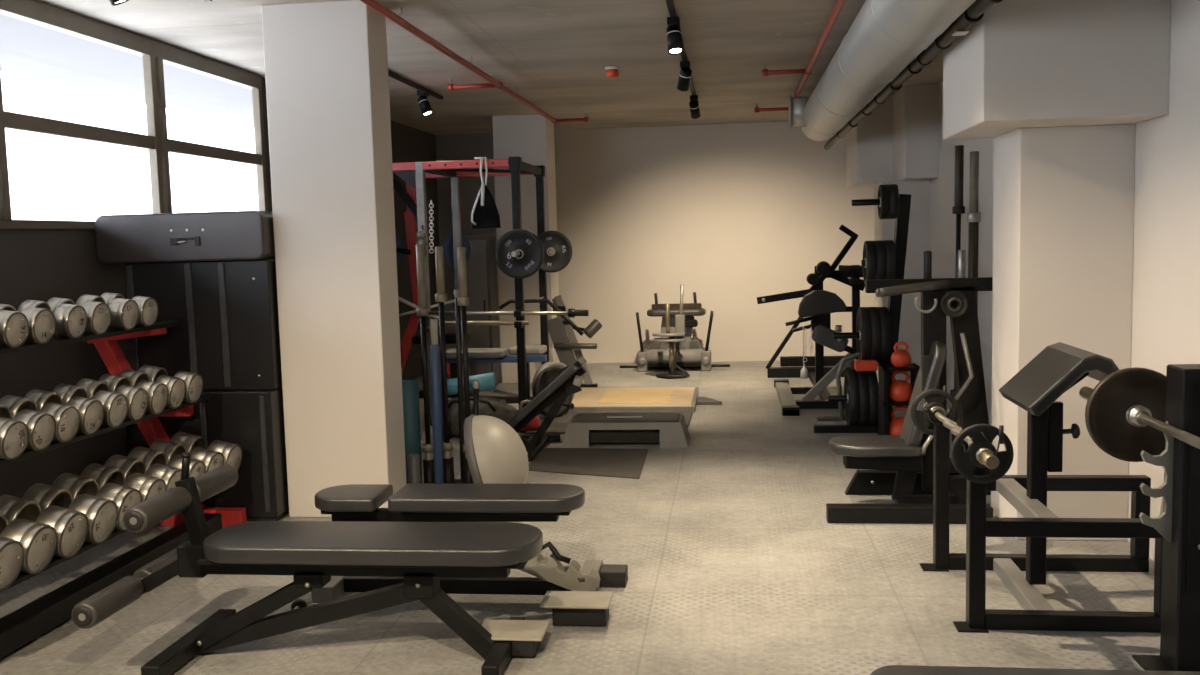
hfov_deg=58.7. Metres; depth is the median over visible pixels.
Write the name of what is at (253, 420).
base cabinet
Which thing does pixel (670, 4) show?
track
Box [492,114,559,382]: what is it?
column
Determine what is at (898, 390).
kettlebell
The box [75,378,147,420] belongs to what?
dumbbell
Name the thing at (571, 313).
barbell
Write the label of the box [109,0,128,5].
track spotlight
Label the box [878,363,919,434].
stand
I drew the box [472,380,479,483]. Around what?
bar
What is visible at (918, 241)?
column
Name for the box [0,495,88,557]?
dumbbell
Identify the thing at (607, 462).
floor mat
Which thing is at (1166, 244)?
wall
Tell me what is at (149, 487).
dumbbell
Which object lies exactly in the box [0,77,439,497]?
wall
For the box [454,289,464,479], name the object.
bar
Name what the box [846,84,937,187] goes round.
beam
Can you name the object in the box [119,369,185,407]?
dumbbell
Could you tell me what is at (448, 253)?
weight plate
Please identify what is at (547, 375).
weight plate
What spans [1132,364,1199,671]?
rack
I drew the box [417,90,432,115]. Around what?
track spotlight
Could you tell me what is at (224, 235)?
case
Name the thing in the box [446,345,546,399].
bench
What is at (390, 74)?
track
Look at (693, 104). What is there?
track spotlight
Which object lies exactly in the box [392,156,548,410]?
power rack
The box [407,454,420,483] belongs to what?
foam roller
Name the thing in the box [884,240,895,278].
weight plate
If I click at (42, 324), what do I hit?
dumbbell
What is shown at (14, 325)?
dumbbell
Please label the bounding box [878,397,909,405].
shelf
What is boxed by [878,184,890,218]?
weight plate
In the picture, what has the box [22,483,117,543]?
dumbbell
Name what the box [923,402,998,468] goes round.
bar
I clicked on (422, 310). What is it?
barbell
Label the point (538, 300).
bar
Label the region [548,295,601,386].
bench
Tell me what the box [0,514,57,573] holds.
dumbbell
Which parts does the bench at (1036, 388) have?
pad post, frame, frame, adjust knob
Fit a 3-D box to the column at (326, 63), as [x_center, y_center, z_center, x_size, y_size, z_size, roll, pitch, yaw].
[-1.458,-0.404,5.929,0.580,2.780,0.320,-1,5,7]
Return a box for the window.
[0,0,267,229]
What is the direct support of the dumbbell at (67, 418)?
on the dumbbell rack at (34, 619)
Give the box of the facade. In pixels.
[1,80,258,220]
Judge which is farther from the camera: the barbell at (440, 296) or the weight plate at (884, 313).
the weight plate at (884, 313)
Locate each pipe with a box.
[360,0,588,123]
[755,0,845,112]
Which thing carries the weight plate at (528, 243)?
on the power rack at (453, 170)
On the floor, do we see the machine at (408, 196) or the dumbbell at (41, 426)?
the machine at (408, 196)
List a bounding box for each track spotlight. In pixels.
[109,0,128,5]
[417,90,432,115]
[666,17,682,54]
[677,61,691,90]
[689,95,700,118]
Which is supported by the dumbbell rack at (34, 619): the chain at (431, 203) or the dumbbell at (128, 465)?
the dumbbell at (128, 465)
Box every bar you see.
[430,319,443,483]
[438,321,528,325]
[440,354,443,441]
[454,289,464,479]
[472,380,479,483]
[499,297,583,335]
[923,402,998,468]
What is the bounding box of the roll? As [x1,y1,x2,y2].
[402,379,422,483]
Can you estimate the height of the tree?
1.764 m
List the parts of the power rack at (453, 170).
post, post, post, post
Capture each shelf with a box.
[878,363,919,370]
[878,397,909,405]
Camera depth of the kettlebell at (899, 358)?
7.33 m
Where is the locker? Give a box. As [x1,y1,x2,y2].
[466,236,499,384]
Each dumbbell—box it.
[0,304,55,343]
[0,310,28,347]
[0,395,79,441]
[0,405,55,450]
[0,417,28,459]
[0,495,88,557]
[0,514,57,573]
[0,536,24,590]
[17,300,87,337]
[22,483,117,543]
[24,389,103,434]
[47,297,110,334]
[51,473,141,530]
[52,384,127,426]
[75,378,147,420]
[76,294,138,329]
[80,463,166,501]
[98,373,168,413]
[101,292,157,326]
[104,454,180,489]
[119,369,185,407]
[127,446,205,477]
[138,365,202,402]
[149,439,223,472]
[170,432,241,471]
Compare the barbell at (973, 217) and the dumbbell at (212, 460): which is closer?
the dumbbell at (212, 460)
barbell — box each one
[416,244,432,459]
[429,309,588,317]
[435,246,452,458]
[457,247,469,458]
[950,145,964,460]
[954,250,965,469]
[967,151,980,313]
[1079,386,1199,448]
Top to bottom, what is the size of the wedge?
0.030 m
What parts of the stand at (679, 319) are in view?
post, tall rod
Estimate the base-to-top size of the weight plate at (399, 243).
0.400 m
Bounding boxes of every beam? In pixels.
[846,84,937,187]
[943,0,1170,139]
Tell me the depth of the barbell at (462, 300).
6.35 m
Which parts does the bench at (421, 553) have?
leg, leg, foot plate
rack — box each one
[0,320,246,658]
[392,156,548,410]
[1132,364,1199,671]
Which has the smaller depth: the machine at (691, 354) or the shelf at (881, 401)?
the shelf at (881, 401)
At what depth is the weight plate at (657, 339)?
11.24 m
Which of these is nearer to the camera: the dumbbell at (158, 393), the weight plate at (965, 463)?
the weight plate at (965, 463)
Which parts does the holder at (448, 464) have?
plate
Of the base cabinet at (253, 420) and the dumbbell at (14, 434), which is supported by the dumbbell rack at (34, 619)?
the dumbbell at (14, 434)
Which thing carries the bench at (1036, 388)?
on the floor
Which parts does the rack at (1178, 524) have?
foot plate, bar hook plate, plate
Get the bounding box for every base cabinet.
[125,259,281,390]
[126,387,288,520]
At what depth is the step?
7.69 m
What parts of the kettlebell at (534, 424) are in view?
handle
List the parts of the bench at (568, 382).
pad rail, pull knob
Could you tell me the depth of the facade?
17.18 m
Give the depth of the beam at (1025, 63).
4.56 m
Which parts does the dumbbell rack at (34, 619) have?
shelf rail, shelf rail, shelf rail, frame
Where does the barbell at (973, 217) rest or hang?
in the holder at (951, 463)
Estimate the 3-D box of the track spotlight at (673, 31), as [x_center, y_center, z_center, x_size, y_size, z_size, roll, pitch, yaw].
[0.433,-1.744,6.188,0.099,0.205,0.134,-1,5,7]
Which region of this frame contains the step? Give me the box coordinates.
[561,413,689,447]
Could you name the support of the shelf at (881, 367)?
attached to the stand at (884, 401)
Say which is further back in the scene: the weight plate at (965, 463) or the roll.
the roll
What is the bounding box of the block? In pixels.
[854,359,887,370]
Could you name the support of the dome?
on the floor
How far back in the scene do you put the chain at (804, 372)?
9.97 m
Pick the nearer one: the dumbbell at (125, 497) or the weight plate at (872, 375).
the dumbbell at (125, 497)
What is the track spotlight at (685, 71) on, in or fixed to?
attached to the track at (670, 4)
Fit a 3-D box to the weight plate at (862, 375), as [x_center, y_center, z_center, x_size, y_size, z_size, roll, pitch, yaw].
[1.981,0.462,8.101,0.070,0.452,0.452,-1,5,7]
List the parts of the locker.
locker door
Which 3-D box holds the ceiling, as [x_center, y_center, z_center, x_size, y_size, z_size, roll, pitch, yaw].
[-0.241,-1.872,4.995,5.950,0.250,15.770,-1,5,7]
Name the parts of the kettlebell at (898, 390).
handle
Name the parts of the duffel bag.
carry handle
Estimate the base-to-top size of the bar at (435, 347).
1.015 m
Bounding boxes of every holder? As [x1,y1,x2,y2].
[423,457,471,483]
[950,458,953,469]
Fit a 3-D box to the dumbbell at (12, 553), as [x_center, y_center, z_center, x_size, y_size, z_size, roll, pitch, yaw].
[-2.312,0.795,3.892,0.364,0.252,0.189,-1,5,7]
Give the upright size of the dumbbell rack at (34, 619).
1.136 m
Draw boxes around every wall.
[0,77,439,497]
[435,121,873,363]
[930,0,1199,561]
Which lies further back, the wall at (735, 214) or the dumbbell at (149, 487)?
the wall at (735, 214)
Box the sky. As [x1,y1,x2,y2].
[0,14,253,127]
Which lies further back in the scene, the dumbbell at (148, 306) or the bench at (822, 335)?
the bench at (822, 335)
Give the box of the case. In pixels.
[95,211,274,262]
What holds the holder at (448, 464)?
on the floor
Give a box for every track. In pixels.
[388,70,442,99]
[666,0,695,94]
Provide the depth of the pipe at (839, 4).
7.86 m
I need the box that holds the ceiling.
[39,0,942,134]
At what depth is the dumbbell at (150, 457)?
5.22 m
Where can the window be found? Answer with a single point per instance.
(154, 53)
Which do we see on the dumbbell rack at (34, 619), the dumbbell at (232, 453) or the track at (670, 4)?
the dumbbell at (232, 453)
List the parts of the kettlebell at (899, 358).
handle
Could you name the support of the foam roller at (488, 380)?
on the duffel bag
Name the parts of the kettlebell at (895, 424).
handle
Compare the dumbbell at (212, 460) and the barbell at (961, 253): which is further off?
the barbell at (961, 253)
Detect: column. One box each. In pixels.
[262,0,405,516]
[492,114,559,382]
[874,180,929,382]
[991,124,1135,540]
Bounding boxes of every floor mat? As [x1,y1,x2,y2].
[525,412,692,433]
[529,448,647,478]
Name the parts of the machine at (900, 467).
press handle, handle, seat lever, number plate, lever rod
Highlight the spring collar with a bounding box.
[976,425,1003,463]
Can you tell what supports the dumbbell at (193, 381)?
on the dumbbell rack at (34, 619)
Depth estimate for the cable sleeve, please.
5.50 m
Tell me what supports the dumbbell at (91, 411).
on the dumbbell rack at (34, 619)
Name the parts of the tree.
post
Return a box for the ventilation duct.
[789,0,975,140]
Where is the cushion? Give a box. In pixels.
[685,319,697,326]
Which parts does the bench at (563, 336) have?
roller arm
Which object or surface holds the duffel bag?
on the floor
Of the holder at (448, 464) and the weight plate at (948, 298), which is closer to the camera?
the weight plate at (948, 298)
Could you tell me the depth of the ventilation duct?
5.59 m
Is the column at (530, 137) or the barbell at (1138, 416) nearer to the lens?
the barbell at (1138, 416)
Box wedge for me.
[697,397,721,404]
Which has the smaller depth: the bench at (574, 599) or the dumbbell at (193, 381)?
the bench at (574, 599)
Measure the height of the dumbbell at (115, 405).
0.200 m
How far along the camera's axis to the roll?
6.34 m
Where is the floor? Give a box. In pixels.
[0,361,1159,674]
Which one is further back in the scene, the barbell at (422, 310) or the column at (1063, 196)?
the barbell at (422, 310)
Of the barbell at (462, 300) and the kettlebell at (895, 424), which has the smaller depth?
the barbell at (462, 300)
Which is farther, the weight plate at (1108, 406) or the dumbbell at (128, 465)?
the dumbbell at (128, 465)
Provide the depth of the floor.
4.48 m
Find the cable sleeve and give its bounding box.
[824,0,1002,149]
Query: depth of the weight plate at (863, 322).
7.89 m
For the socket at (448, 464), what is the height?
0.170 m
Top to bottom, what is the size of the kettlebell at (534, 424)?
0.254 m
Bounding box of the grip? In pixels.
[416,225,427,256]
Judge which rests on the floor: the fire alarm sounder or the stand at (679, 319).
the stand at (679, 319)
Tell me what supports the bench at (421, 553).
on the floor
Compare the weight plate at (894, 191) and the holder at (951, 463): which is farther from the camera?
the weight plate at (894, 191)
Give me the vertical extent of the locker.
1.550 m
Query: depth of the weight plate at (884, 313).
7.85 m
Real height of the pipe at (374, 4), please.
0.106 m
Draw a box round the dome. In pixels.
[464,415,528,483]
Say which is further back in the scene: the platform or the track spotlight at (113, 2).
the platform
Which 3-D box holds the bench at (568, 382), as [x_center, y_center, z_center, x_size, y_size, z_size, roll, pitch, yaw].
[-0.465,0.478,7.577,0.760,0.663,0.730,-1,5,7]
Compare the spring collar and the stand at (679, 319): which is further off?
the stand at (679, 319)
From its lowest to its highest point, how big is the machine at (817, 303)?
1.564 m
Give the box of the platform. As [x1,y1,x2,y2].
[540,387,698,412]
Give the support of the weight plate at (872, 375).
on the tree
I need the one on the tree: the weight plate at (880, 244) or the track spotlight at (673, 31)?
the weight plate at (880, 244)
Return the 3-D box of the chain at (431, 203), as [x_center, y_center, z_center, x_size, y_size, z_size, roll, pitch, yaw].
[-1.359,-0.892,8.602,0.041,0.429,0.042,-6,7,-39]
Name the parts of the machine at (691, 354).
handle, handle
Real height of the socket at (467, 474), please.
0.170 m
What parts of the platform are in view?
panel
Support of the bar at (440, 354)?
in the holder at (448, 464)
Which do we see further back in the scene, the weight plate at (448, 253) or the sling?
the weight plate at (448, 253)
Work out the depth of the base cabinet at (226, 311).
5.82 m
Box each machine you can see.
[393,176,473,397]
[620,292,729,371]
[757,225,864,399]
[826,251,992,523]
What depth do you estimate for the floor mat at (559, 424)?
8.72 m
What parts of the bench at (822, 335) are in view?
pad arm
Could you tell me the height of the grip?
0.320 m
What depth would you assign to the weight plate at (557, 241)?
9.57 m
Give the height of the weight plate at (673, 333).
0.045 m
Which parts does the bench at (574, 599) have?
ladder plate, ladder plate, foot plate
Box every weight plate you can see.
[395,230,403,265]
[443,232,470,267]
[495,229,543,278]
[532,361,573,403]
[533,367,572,416]
[537,231,572,272]
[652,332,684,336]
[653,338,684,341]
[844,369,859,424]
[856,307,871,359]
[857,371,868,424]
[863,241,876,282]
[866,371,877,424]
[868,307,880,362]
[875,240,886,279]
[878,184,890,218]
[878,307,890,362]
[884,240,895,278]
[888,184,898,218]
[910,389,958,434]
[940,291,967,317]
[951,424,1013,482]
[1085,367,1165,461]
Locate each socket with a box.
[423,458,433,483]
[443,457,454,483]
[463,457,471,483]
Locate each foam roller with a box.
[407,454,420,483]
[447,372,496,394]
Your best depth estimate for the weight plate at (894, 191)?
7.83 m
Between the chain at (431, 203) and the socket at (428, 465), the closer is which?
the socket at (428, 465)
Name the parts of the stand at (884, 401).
frame, frame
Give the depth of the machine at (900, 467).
5.70 m
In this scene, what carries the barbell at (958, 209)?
in the holder at (951, 463)
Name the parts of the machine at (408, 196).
peg arm, red frame, black frame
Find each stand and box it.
[656,285,689,378]
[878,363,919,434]
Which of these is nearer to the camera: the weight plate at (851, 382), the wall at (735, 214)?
the weight plate at (851, 382)
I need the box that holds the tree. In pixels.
[813,194,910,433]
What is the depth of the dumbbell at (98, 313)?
4.93 m
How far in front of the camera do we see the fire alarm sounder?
8.03 m
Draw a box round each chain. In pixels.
[429,200,433,252]
[800,325,812,378]
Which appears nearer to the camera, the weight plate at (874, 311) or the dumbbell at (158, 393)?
the dumbbell at (158, 393)
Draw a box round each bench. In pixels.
[71,452,549,674]
[291,484,627,625]
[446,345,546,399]
[507,356,586,461]
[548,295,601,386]
[774,325,857,415]
[870,665,1199,674]
[919,342,1162,632]
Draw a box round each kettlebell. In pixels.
[519,400,539,432]
[888,371,912,401]
[888,406,907,434]
[891,342,911,366]
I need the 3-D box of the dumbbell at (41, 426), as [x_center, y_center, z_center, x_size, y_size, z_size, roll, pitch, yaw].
[-2.373,0.356,4.300,0.314,0.200,0.154,-1,5,7]
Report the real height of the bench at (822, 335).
0.719 m
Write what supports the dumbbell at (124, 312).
on the dumbbell rack at (34, 619)
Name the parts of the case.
handle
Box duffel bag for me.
[430,396,518,435]
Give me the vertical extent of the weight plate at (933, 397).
0.208 m
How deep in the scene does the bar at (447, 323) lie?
8.59 m
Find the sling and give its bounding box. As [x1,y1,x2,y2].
[471,157,500,228]
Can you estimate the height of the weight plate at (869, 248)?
0.330 m
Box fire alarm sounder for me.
[605,66,619,77]

